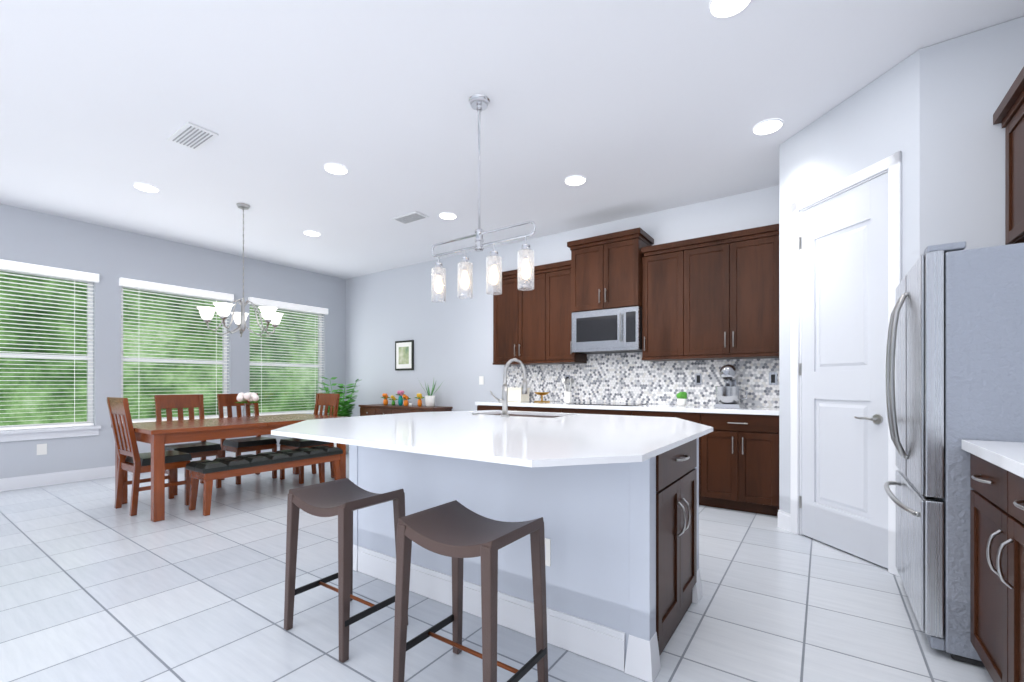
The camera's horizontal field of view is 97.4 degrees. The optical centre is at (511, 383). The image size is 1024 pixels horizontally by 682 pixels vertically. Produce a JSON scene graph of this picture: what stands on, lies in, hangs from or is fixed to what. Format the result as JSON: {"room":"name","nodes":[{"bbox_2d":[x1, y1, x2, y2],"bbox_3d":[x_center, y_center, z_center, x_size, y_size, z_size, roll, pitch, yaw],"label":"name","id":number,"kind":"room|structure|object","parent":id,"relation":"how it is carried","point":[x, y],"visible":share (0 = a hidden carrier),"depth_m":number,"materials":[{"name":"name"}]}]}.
{"room":"kitchen","nodes":[
{"label":"kitchen","id":0,"kind":"room"},
{"bbox_2d":[0,447,279,491],"bbox_3d":[-5.370,1.073,4.825,0.015,0.135,8.220,0,0,35],"label":"baseboard","id":1,"kind":"structure","parent":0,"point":[24,482],"depth_m":5.16,"materials":[{"name":"white"}]},
{"bbox_2d":[0,204,345,478],"bbox_3d":[-5.397,-0.385,4.941,0.160,3.050,8.380,0,0,35],"label":"wall","id":2,"kind":"structure","parent":0,"point":[110,256],"depth_m":5.56,"materials":[{"name":"paint"}]},
{"bbox_2d":[37,444,46,454],"bbox_3d":[-5.242,0.730,5.016,0.006,0.120,0.080,0,0,35],"label":"switch plate","id":3,"kind":"object","parent":2,"relation":"attached to","point":[41,449],"depth_m":5.01,"materials":[{"name":"white plastic"}]},
{"bbox_2d":[0,259,100,441],"bbox_3d":[-5.383,-0.347,4.895,0.215,1.925,1.340,0,0,35],"label":"window","id":4,"kind":"structure","parent":2,"relation":"in","point":[42,271],"depth_m":5.09,"materials":[{"name":"white plastic"}]},
{"bbox_2d":[119,277,233,422],"bbox_3d":[-4.532,-0.347,6.124,0.215,1.925,1.330,0,0,35],"label":"window","id":5,"kind":"structure","parent":2,"relation":"in","point":[155,288],"depth_m":6.06,"materials":[{"name":"white plastic"}]},
{"bbox_2d":[248,297,328,415],"bbox_3d":[-3.664,-0.347,7.378,0.215,1.925,1.340,0,0,35],"label":"window","id":6,"kind":"structure","parent":2,"relation":"in","point":[295,308],"depth_m":7.41,"materials":[{"name":"white plastic"}]},
{"bbox_2d":[0,450,992,681],"bbox_3d":[-1.965,1.190,2.467,8.700,0.100,8.620,0,0,35],"label":"floor","id":7,"kind":"structure","parent":0,"point":[96,585],"depth_m":2.27,"materials":[{"name":"tile"}]},
{"bbox_2d":[107,397,191,515],"bbox_3d":[-3.345,0.629,4.162,0.458,1.018,0.514,0,0,35],"label":"end chair","id":8,"kind":"object","parent":7,"relation":"on","point":[135,462],"visible":0.98,"depth_m":4.05,"materials":[{"name":"brown wood"}]},
{"bbox_2d":[154,394,221,495],"bbox_3d":[-3.518,0.629,4.893,0.514,1.018,0.458,0,0,35],"label":"chair","id":9,"kind":"object","parent":7,"relation":"on","point":[204,449],"visible":0.56,"depth_m":4.91,"materials":[{"name":"brown wood"}]},
{"bbox_2d":[111,413,345,521],"bbox_3d":[-2.839,0.759,4.727,1.050,0.758,1.860,0,0,35],"label":"dining table","id":10,"kind":"object","parent":7,"relation":"on","point":[157,435],"visible":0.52,"depth_m":4.11,"materials":[{"name":"brown wood"}]},
{"bbox_2d":[235,392,260,419],"bbox_3d":[-2.817,0.234,4.803,0.260,0.289,0.236,0,0,35],"label":"vase","id":11,"kind":"object","parent":10,"relation":"on","point":[251,397],"visible":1,"depth_m":4.75,"materials":[{"name":"clear glass"}]},
{"bbox_2d":[217,393,276,484],"bbox_3d":[-3.171,0.629,5.394,0.514,1.018,0.458,0,0,35],"label":"chair","id":12,"kind":"object","parent":7,"relation":"on","point":[257,444],"visible":0.58,"depth_m":5.34,"materials":[{"name":"brown wood"}]},
{"bbox_2d":[186,445,342,515],"bbox_3d":[-2.405,0.919,4.511,0.370,0.438,1.360,0,0,35],"label":"bench","id":13,"kind":"object","parent":7,"relation":"on","point":[207,472],"visible":0.96,"depth_m":4.23,"materials":[{"name":"black leather"}]},
{"bbox_2d":[279,393,339,483],"bbox_3d":[-2.441,0.629,5.434,0.458,1.018,0.514,0,0,35],"label":"end chair","id":14,"kind":"object","parent":7,"relation":"on","point":[328,399],"visible":0.56,"depth_m":5.42,"materials":[{"name":"brown wood"}]},
{"bbox_2d":[317,377,359,452],"bbox_3d":[-2.808,0.508,7.330,0.703,1.259,0.692,0,0,35],"label":"floor plant","id":15,"kind":"object","parent":7,"relation":"on","point":[346,410],"visible":0.46,"depth_m":7.31,"materials":[{"name":"green plant"}]},
{"bbox_2d":[284,478,407,662],"bbox_3d":[-0.774,0.815,2.105,0.454,0.646,0.354,0,0,35],"label":"stool","id":16,"kind":"object","parent":7,"relation":"on","point":[343,499],"visible":0.94,"depth_m":2.07,"materials":[{"name":"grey wood"}]},
{"bbox_2d":[359,404,452,415],"bbox_3d":[-1.693,0.739,6.997,1.650,0.798,0.456,0,0,35],"label":"sideboard","id":17,"kind":"object","parent":7,"relation":"on","point":[373,409],"visible":0.12,"depth_m":6.84,"materials":[{"name":"brown wood"}]},
{"bbox_2d":[381,390,411,405],"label":"decor","id":18,"kind":"object","parent":17,"relation":"on","point":[400,400],"depth_m":7.05,"materials":[{"name":"orange"}]},
{"bbox_2d":[415,381,442,406],"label":"decor","id":19,"kind":"object","parent":17,"relation":"on","point":[429,400],"depth_m":6.64,"materials":[{"name":"orange"}]},
{"bbox_2d":[393,500,547,681],"bbox_3d":[-0.150,0.815,1.655,0.454,0.646,0.354,0,0,35],"label":"stool","id":20,"kind":"object","parent":7,"relation":"on","point":[457,531],"visible":1,"depth_m":1.63,"materials":[{"name":"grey wood"}]},
{"bbox_2d":[477,405,518,410],"bbox_3d":[0.004,0.702,5.725,0.658,0.872,0.617,0,0,35],"label":"base cabinet","id":21,"kind":"object","parent":7,"relation":"on","point":[480,407],"depth_m":5.48,"materials":[{"name":"brown wood"}]},
{"bbox_2d":[349,414,702,681],"bbox_3d":[0.044,0.684,2.651,1.937,0.908,1.270,0,0,35],"label":"kitchen island","id":22,"kind":"object","parent":7,"relation":"on","point":[623,586],"visible":0.69,"depth_m":1.98,"materials":[{"name":"paint"}]},
{"bbox_2d":[271,410,712,466],"bbox_3d":[-0.076,0.220,2.455,2.040,0.020,1.850,0,0,35],"label":"island countertop","id":23,"kind":"structure","parent":22,"relation":"on","point":[567,439],"depth_m":1.87,"materials":[{"name":"white stone"}]},
{"bbox_2d":[472,358,527,415],"bbox_3d":[-0.087,0.019,3.060,0.312,0.381,0.252,0,0,35],"label":"island faucet","id":24,"kind":"object","parent":23,"relation":"on","point":[504,400],"visible":1,"depth_m":2.92,"materials":[{"name":"silver metal"}]},
{"bbox_2d":[519,405,566,412],"bbox_3d":[0.473,0.702,5.400,0.716,0.872,0.617,0,0,35],"label":"base cabinet","id":25,"kind":"object","parent":7,"relation":"on","point":[520,406],"depth_m":5.10,"materials":[{"name":"brown wood"}]},
{"bbox_2d":[567,409,630,415],"bbox_3d":[1.025,0.702,5.018,0.858,0.872,0.617,0,0,35],"label":"base cabinet","id":26,"kind":"object","parent":7,"relation":"on","point":[583,411],"depth_m":4.70,"materials":[{"name":"brown wood"}]},
{"bbox_2d":[631,409,706,505],"bbox_3d":[1.645,0.702,4.588,0.766,0.872,0.617,0,0,35],"label":"base cabinet","id":27,"kind":"object","parent":7,"relation":"on","point":[701,418],"depth_m":4.15,"materials":[{"name":"brown wood"}]},
{"bbox_2d":[707,413,778,517],"bbox_3d":[2.171,0.702,4.224,0.630,0.872,0.617,0,0,35],"label":"base cabinet","id":28,"kind":"object","parent":7,"relation":"on","point":[738,459],"depth_m":3.95,"materials":[{"name":"brown wood"}]},
{"bbox_2d":[475,401,778,416],"bbox_3d":[1.070,0.245,4.971,3.290,0.040,0.642,0,0,35],"label":"countertop","id":29,"kind":"structure","parent":28,"relation":"on","point":[755,411],"depth_m":4.45,"materials":[{"name":"white stone"}]},
{"bbox_2d":[508,388,529,401],"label":"decor","id":30,"kind":"object","parent":29,"relation":"on","point":[515,395],"depth_m":5.70,"materials":[{"name":"white ceramic"}]},
{"bbox_2d":[534,392,549,401],"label":"decor","id":31,"kind":"object","parent":29,"relation":"on","point":[541,394],"depth_m":5.49,"materials":[{"name":"gold metal"}]},
{"bbox_2d":[562,378,573,402],"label":"decor","id":32,"kind":"object","parent":29,"relation":"on","point":[567,395],"depth_m":5.36,"materials":[{"name":"white ceramic"}]},
{"bbox_2d":[566,402,647,405],"bbox_3d":[1.052,0.221,4.988,0.750,0.007,0.500,0,0,35],"label":"cooktop","id":33,"kind":"object","parent":29,"relation":"in","point":[607,403],"visible":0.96,"depth_m":4.98,"materials":[{"name":"black glass"}]},
{"bbox_2d":[676,392,686,405],"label":"decor","id":34,"kind":"object","parent":29,"relation":"on","point":[681,396],"depth_m":4.59,"materials":[{"name":"white ceramic"}]},
{"bbox_2d":[714,365,747,407],"bbox_3d":[2.102,0.020,4.290,0.279,0.409,0.393,0,0,35],"label":"stand mixer","id":35,"kind":"object","parent":29,"relation":"on","point":[728,394],"visible":1,"depth_m":4.17,"materials":[{"name":"silver metal"}]},
{"bbox_2d":[884,241,1023,666],"bbox_3d":[2.260,0.276,2.051,0.856,1.721,0.855,0,0,35],"label":"refrigerator","id":36,"kind":"object","parent":7,"relation":"on","point":[955,339],"visible":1,"depth_m":1.85,"materials":[{"name":"grey metal"}]},
{"bbox_2d":[970,455,1023,681],"bbox_3d":[1.836,0.702,1.235,0.642,0.872,0.959,0,0,35],"label":"base cabinet","id":37,"kind":"object","parent":7,"relation":"on","point":[997,556],"depth_m":1.53,"materials":[{"name":"brown wood"}]},
{"bbox_2d":[962,439,1023,478],"bbox_3d":[1.261,0.245,0.427,0.667,0.040,2.940,0,0,35],"label":"countertop","id":38,"kind":"structure","parent":37,"relation":"on","point":[1007,456],"depth_m":1.53,"materials":[{"name":"white stone"}]},
{"bbox_2d":[0,0,1023,278],"bbox_3d":[-1.965,-1.960,2.467,8.700,0.100,8.620,0,0,35],"label":"ceiling","id":39,"kind":"structure","parent":0,"point":[628,108],"depth_m":3.10,"materials":[{"name":"paint"}]},
{"bbox_2d":[133,183,158,191],"bbox_3d":[-3.546,-1.903,4.365,0.195,0.011,0.195,0,0,26],"label":"recessed light","id":40,"kind":"object","parent":39,"relation":"in","point":[142,186],"depth_m":4.37,"materials":[{"name":"white"}]},
{"bbox_2d":[167,122,218,150],"bbox_3d":[-2.463,-1.901,3.469,0.400,0.015,0.200,0,0,35],"label":"ceiling vent","id":41,"kind":"object","parent":39,"relation":"in","point":[190,135],"depth_m":3.45,"materials":[{"name":"white metal"}]},
{"bbox_2d":[197,203,282,336],"bbox_3d":[-2.854,-1.212,4.835,0.817,1.394,0.786,0,0,35],"label":"chandelier","id":42,"kind":"object","parent":39,"relation":"hanging from","point":[272,316],"visible":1,"depth_m":4.73,"materials":[{"name":"white glass"}]},
{"bbox_2d":[304,230,319,235],"bbox_3d":[-2.529,-1.903,5.692,0.195,0.011,0.195,0,0,-4],"label":"recessed light","id":43,"kind":"object","parent":39,"relation":"in","point":[308,232],"depth_m":5.69,"materials":[{"name":"white"}]},
{"bbox_2d":[324,163,347,173],"bbox_3d":[-1.558,-1.903,3.986,0.195,0.011,0.195,0,0,26],"label":"recessed light","id":44,"kind":"object","parent":39,"relation":"in","point":[334,168],"depth_m":3.98,"materials":[{"name":"white"}]},
{"bbox_2d":[392,211,428,223],"bbox_3d":[-1.168,-1.901,5.163,0.400,0.015,0.200,0,0,35],"label":"ceiling vent","id":45,"kind":"object","parent":39,"relation":"in","point":[414,216],"depth_m":5.13,"materials":[{"name":"white metal"}]},
{"bbox_2d":[439,212,456,218],"bbox_3d":[-0.726,-1.903,5.100,0.195,0.011,0.195,0,0,11],"label":"recessed light","id":46,"kind":"object","parent":39,"relation":"in","point":[445,215],"depth_m":5.10,"materials":[{"name":"white"}]},
{"bbox_2d":[431,94,535,302],"bbox_3d":[-0.221,-1.252,3.036,0.896,1.314,0.140,0,0,35],"label":"pendant light","id":47,"kind":"object","parent":39,"relation":"hanging from","point":[479,103],"visible":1,"depth_m":3.01,"materials":[{"name":"white glass"}]},
{"bbox_2d":[565,175,585,184],"bbox_3d":[0.593,-1.903,4.211,0.195,0.011,0.195,0,0,-4],"label":"recessed light","id":48,"kind":"object","parent":39,"relation":"in","point":[575,179],"depth_m":4.21,"materials":[{"name":"white"}]},
{"bbox_2d":[709,0,749,16],"bbox_3d":[1.088,-1.903,2.239,0.195,0.011,0.195,0,0,-4],"label":"recessed light","id":49,"kind":"object","parent":39,"relation":"in","point":[722,8],"depth_m":2.27,"materials":[{"name":"white"}]},
{"bbox_2d":[753,119,782,134],"bbox_3d":[1.895,-1.903,3.334,0.195,0.011,0.195,0,0,26],"label":"recessed light","id":50,"kind":"object","parent":39,"relation":"in","point":[768,126],"depth_m":3.33,"materials":[{"name":"white"}]},
{"bbox_2d":[346,185,778,416],"bbox_3d":[0.486,-0.385,5.867,8.460,3.050,0.160,0,0,35],"label":"wall","id":51,"kind":"structure","parent":0,"point":[452,336],"depth_m":6.72,"materials":[{"name":"paint"}]},
{"bbox_2d":[395,340,413,370],"bbox_3d":[-1.747,-0.460,7.296,0.420,0.480,0.025,0,0,35],"label":"picture frame","id":52,"kind":"object","parent":51,"relation":"attached to","point":[404,355],"visible":1,"depth_m":7.27,"materials":[{"name":"black"}]},
{"bbox_2d":[479,376,483,384],"bbox_3d":[-0.436,-0.050,6.397,0.080,0.120,0.009,0,0,35],"label":"switch plate","id":53,"kind":"object","parent":51,"relation":"attached to","point":[481,378],"depth_m":6.39,"materials":[{"name":"white plastic"}]},
{"bbox_2d":[493,268,552,363],"bbox_3d":[0.193,-0.828,5.770,0.848,1.095,0.327,0,0,35],"label":"upper cabinet","id":54,"kind":"object","parent":51,"relation":"attached to","point":[520,318],"depth_m":5.62,"materials":[{"name":"brown wood"}]},
{"bbox_2d":[549,264,586,363],"bbox_3d":[0.633,-0.828,5.466,0.453,1.095,0.327,0,0,35],"label":"upper cabinet","id":55,"kind":"object","parent":51,"relation":"attached to","point":[560,318],"depth_m":5.32,"materials":[{"name":"brown wood"}]},
{"bbox_2d":[569,232,652,312],"bbox_3d":[1.114,-1.185,5.071,0.783,0.739,0.428,0,0,35],"label":"upper cabinet","id":56,"kind":"object","parent":51,"relation":"attached to","point":[603,274],"depth_m":4.87,"materials":[{"name":"brown wood"}]},
{"bbox_2d":[572,306,641,353],"bbox_3d":[1.104,-0.585,5.058,0.775,0.450,0.460,0,0,35],"label":"microwave","id":57,"kind":"object","parent":56,"relation":"attached to","point":[614,330],"visible":0.96,"depth_m":4.88,"materials":[{"name":"silver metal"}]},
{"bbox_2d":[504,352,778,406],"bbox_3d":[1.250,-0.067,5.230,3.290,0.581,0.012,0,0,35],"label":"tile backsplash","id":58,"kind":"structure","parent":51,"relation":"attached to","point":[622,378],"depth_m":5.07,"materials":[{"name":"tile"}]},
{"bbox_2d":[695,373,701,384],"bbox_3d":[1.959,-0.050,4.726,0.070,0.120,0.008,0,0,35],"label":"outlet","id":59,"kind":"object","parent":58,"relation":"attached to","point":[698,376],"depth_m":4.72,"materials":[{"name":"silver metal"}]},
{"bbox_2d":[769,372,776,384],"bbox_3d":[2.518,-0.050,4.339,0.070,0.120,0.008,0,0,35],"label":"outlet","id":60,"kind":"object","parent":58,"relation":"attached to","point":[772,378],"depth_m":4.34,"materials":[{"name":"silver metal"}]},
{"bbox_2d":[641,244,696,359],"bbox_3d":[1.664,-0.828,4.752,0.481,1.095,0.327,0,0,35],"label":"upper cabinet","id":61,"kind":"object","parent":51,"relation":"attached to","point":[664,271],"depth_m":4.62,"materials":[{"name":"brown wood"}]},
{"bbox_2d":[689,228,778,359],"bbox_3d":[2.137,-0.828,4.424,0.903,1.095,0.327,0,0,35],"label":"upper cabinet","id":62,"kind":"object","parent":51,"relation":"attached to","point":[713,297],"depth_m":4.25,"materials":[{"name":"brown wood"}]},
{"bbox_2d":[779,49,919,534],"bbox_3d":[2.283,0.117,3.088,0.110,4.047,1.046,0,0,-10],"label":"wall","id":63,"kind":"structure","parent":0,"point":[874,121],"depth_m":3.00,"materials":[{"name":"paint"}]},
{"bbox_2d":[778,510,789,531],"bbox_3d":[2.221,1.073,3.077,0.015,0.135,1.046,0,0,-10],"label":"baseboard","id":64,"kind":"structure","parent":63,"relation":"attached to","point":[783,520],"depth_m":3.53,"materials":[{"name":"white wood"}]},
{"bbox_2d":[799,172,887,568],"bbox_3d":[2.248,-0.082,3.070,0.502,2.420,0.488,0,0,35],"label":"pantry door","id":65,"kind":"structure","parent":63,"relation":"in","point":[843,247],"depth_m":3.02,"materials":[{"name":"white wood"}]},
{"bbox_2d":[790,151,901,576],"bbox_3d":[2.277,-0.117,3.070,0.128,2.515,0.820,0,0,-10],"label":"door frame","id":66,"kind":"structure","parent":63,"relation":"attached to","point":[892,164],"depth_m":3.12,"materials":[{"name":"white wood"}]},
{"bbox_2d":[920,16,1023,255],"bbox_3d":[2.632,-0.384,2.416,0.677,3.047,0.110,0,0,35],"label":"wall","id":67,"kind":"structure","parent":0,"point":[967,81],"depth_m":2.46,"materials":[{"name":"paint"}]},
{"bbox_3d":[1.513,-0.385,0.059,0.160,3.050,8.220,0,0,35],"label":"wall","id":68,"kind":"structure","parent":0,"visible":0},
{"bbox_2d":[993,67,1023,244],"bbox_3d":[2.464,-1.045,1.919,0.387,0.770,0.880,0,0,35],"label":"upper cabinet","id":69,"kind":"object","parent":68,"relation":"attached to","point":[1008,114],"visible":0.83,"depth_m":2.25,"materials":[{"name":"brown wood"}]},
{"label":"outside","id":70,"kind":"structure","parent":0,"visible":0},
{"bbox_2d":[0,272,317,425],"bbox_3d":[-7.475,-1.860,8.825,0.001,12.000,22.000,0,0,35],"label":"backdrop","id":71,"kind":"structure","parent":70,"point":[46,411],"depth_m":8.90,"materials":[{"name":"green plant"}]}
]}

